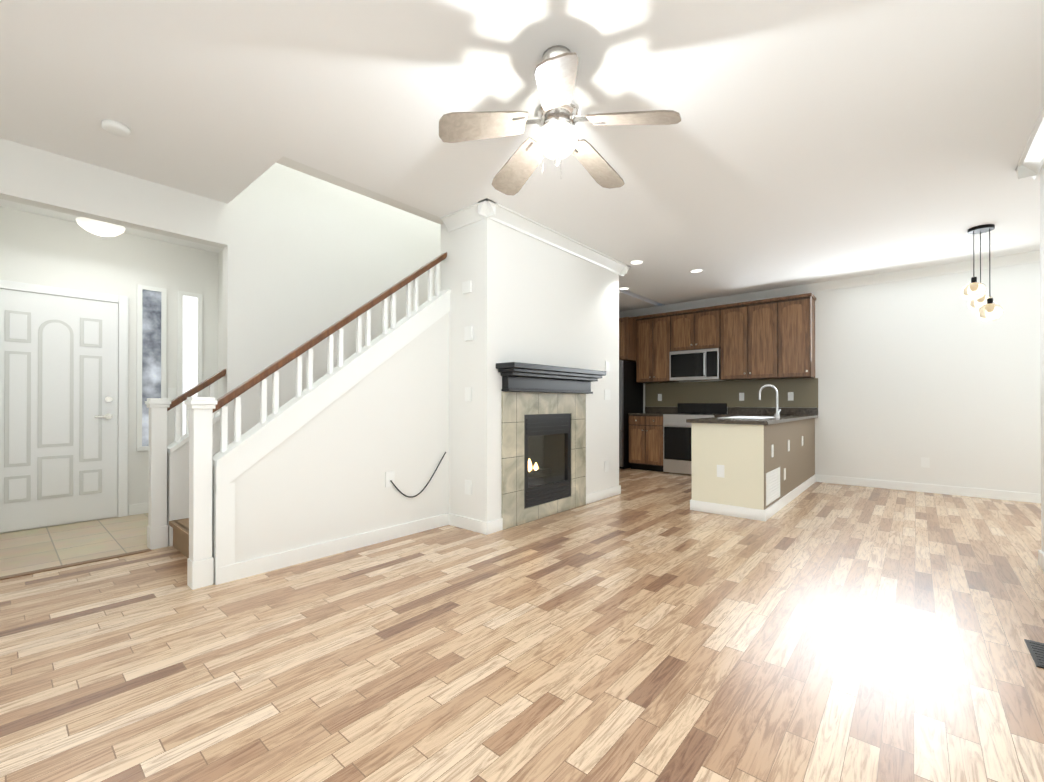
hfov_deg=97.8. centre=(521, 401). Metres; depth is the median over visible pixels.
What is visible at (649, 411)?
countertop
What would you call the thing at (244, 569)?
baseboard
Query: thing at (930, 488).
baseboard
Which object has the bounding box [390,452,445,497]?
power cord
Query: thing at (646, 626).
floor
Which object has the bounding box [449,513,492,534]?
baseboard
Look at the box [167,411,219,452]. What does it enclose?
trim
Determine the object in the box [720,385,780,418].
sink faucet
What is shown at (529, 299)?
wall
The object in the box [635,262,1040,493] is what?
wall
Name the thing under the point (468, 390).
outlet
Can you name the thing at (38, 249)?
wall
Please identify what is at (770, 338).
upper cabinet
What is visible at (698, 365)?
microwave
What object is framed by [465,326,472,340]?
outlet
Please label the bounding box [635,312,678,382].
upper cabinet
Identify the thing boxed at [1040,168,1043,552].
wall
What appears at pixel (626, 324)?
upper cabinet
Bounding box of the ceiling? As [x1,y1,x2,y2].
[0,0,1043,311]
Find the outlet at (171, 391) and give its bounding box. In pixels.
[168,388,175,399]
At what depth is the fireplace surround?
4.31 m
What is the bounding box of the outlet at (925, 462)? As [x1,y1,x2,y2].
[921,457,929,467]
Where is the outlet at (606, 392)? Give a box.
[604,389,609,399]
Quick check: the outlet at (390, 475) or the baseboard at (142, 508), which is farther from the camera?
the baseboard at (142, 508)
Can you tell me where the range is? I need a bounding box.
[663,403,726,474]
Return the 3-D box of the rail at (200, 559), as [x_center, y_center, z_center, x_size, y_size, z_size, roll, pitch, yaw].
[-1.331,-0.127,3.396,0.135,2.446,1.926,0,0,41]
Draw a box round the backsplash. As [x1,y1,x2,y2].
[645,378,817,407]
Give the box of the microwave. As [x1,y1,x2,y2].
[670,348,720,381]
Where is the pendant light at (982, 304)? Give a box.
[961,224,1002,321]
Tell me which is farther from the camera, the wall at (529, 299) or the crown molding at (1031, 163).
the wall at (529, 299)
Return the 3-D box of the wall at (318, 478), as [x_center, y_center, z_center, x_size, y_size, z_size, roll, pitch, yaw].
[-1.289,-1.553,3.450,0.120,5.300,1.800,0,0,41]
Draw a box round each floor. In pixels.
[0,468,1043,781]
[0,513,168,576]
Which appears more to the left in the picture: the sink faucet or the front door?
the front door
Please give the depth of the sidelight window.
4.57 m
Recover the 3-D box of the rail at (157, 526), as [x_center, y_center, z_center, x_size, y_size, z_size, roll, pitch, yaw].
[-2.627,0.414,3.577,0.135,1.367,0.505,0,0,41]
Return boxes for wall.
[0,138,440,546]
[0,206,217,533]
[212,156,448,583]
[218,250,222,411]
[441,218,618,521]
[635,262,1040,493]
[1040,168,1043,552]
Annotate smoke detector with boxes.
[101,119,130,136]
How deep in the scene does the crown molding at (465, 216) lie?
3.91 m
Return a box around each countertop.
[628,407,677,415]
[686,407,817,424]
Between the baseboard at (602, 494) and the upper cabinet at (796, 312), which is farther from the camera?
the upper cabinet at (796, 312)
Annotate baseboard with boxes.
[129,503,147,515]
[215,513,448,584]
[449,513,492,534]
[586,485,620,503]
[816,474,1040,502]
[1038,550,1043,571]
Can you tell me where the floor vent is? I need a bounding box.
[1024,639,1043,668]
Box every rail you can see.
[145,369,225,549]
[184,252,446,589]
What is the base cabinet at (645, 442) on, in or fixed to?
on the floor at (646, 626)
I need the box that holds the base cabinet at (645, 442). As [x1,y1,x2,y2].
[629,415,662,471]
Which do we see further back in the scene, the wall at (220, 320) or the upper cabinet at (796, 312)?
the upper cabinet at (796, 312)
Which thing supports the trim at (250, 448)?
attached to the wall at (318, 478)
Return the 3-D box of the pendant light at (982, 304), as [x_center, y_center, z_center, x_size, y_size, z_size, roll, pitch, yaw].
[4.295,-1.178,4.256,0.275,0.885,0.250,0,0,41]
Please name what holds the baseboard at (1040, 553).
attached to the wall at (1042, 328)
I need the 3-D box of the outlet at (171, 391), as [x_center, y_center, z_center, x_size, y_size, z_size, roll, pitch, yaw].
[-3.574,-0.079,4.646,0.008,0.120,0.065,0,0,41]
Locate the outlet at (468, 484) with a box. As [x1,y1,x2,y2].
[465,480,471,494]
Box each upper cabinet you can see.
[619,317,634,361]
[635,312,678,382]
[671,305,718,351]
[719,297,778,380]
[779,293,814,378]
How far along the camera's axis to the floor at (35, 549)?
3.52 m
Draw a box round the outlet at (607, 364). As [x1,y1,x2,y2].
[605,361,609,370]
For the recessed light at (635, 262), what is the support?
in the ceiling
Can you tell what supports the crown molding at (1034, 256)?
attached to the wall at (937, 371)
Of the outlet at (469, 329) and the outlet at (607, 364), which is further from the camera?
the outlet at (607, 364)
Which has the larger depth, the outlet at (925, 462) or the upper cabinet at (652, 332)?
the upper cabinet at (652, 332)
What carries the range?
on the floor at (646, 626)
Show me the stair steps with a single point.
(180, 527)
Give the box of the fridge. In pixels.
[619,360,642,468]
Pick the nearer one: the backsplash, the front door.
the front door
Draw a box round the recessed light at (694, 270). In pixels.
[689,269,703,272]
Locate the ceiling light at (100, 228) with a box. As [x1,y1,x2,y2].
[76,217,124,236]
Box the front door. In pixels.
[0,280,127,532]
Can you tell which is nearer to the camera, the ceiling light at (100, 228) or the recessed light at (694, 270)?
the ceiling light at (100, 228)
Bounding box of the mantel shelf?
[496,362,605,393]
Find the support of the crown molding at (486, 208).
attached to the wall at (529, 299)
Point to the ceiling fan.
(557, 109)
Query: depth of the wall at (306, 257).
3.97 m
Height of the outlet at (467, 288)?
0.100 m
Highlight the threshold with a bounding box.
[0,549,151,579]
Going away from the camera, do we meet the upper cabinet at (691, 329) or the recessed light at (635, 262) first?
the recessed light at (635, 262)
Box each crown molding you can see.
[440,203,483,231]
[476,198,630,276]
[619,250,1039,317]
[1016,105,1043,179]
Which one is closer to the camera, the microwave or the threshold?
the threshold
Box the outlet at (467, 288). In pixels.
[462,280,471,293]
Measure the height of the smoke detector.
0.035 m
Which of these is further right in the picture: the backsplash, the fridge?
the backsplash
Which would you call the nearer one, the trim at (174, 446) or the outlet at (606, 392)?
the trim at (174, 446)
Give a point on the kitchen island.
(741, 453)
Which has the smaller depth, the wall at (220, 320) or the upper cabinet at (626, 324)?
the wall at (220, 320)
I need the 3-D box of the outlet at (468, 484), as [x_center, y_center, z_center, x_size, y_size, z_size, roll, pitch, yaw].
[-0.462,0.738,3.908,0.080,0.120,0.008,0,0,41]
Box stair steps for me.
[169,518,188,557]
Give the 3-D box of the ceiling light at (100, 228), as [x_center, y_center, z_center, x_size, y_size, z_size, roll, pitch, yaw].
[-3.450,-1.492,3.734,0.300,0.260,0.300,0,0,41]
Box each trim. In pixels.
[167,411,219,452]
[212,289,450,567]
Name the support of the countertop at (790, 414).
on the kitchen island
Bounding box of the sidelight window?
[136,284,201,450]
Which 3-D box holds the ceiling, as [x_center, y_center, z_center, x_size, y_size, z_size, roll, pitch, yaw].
[0.543,-2.963,3.424,8.090,2.680,9.190,0,0,41]
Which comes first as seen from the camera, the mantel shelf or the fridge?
the mantel shelf
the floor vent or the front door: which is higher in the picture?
the front door
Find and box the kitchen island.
[690,418,815,520]
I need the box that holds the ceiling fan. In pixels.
[439,45,680,195]
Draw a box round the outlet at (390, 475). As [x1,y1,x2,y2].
[385,471,394,486]
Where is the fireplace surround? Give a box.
[502,392,585,529]
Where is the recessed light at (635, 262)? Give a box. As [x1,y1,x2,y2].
[629,260,643,264]
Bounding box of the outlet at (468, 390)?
[465,387,471,400]
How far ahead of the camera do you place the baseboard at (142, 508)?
4.44 m

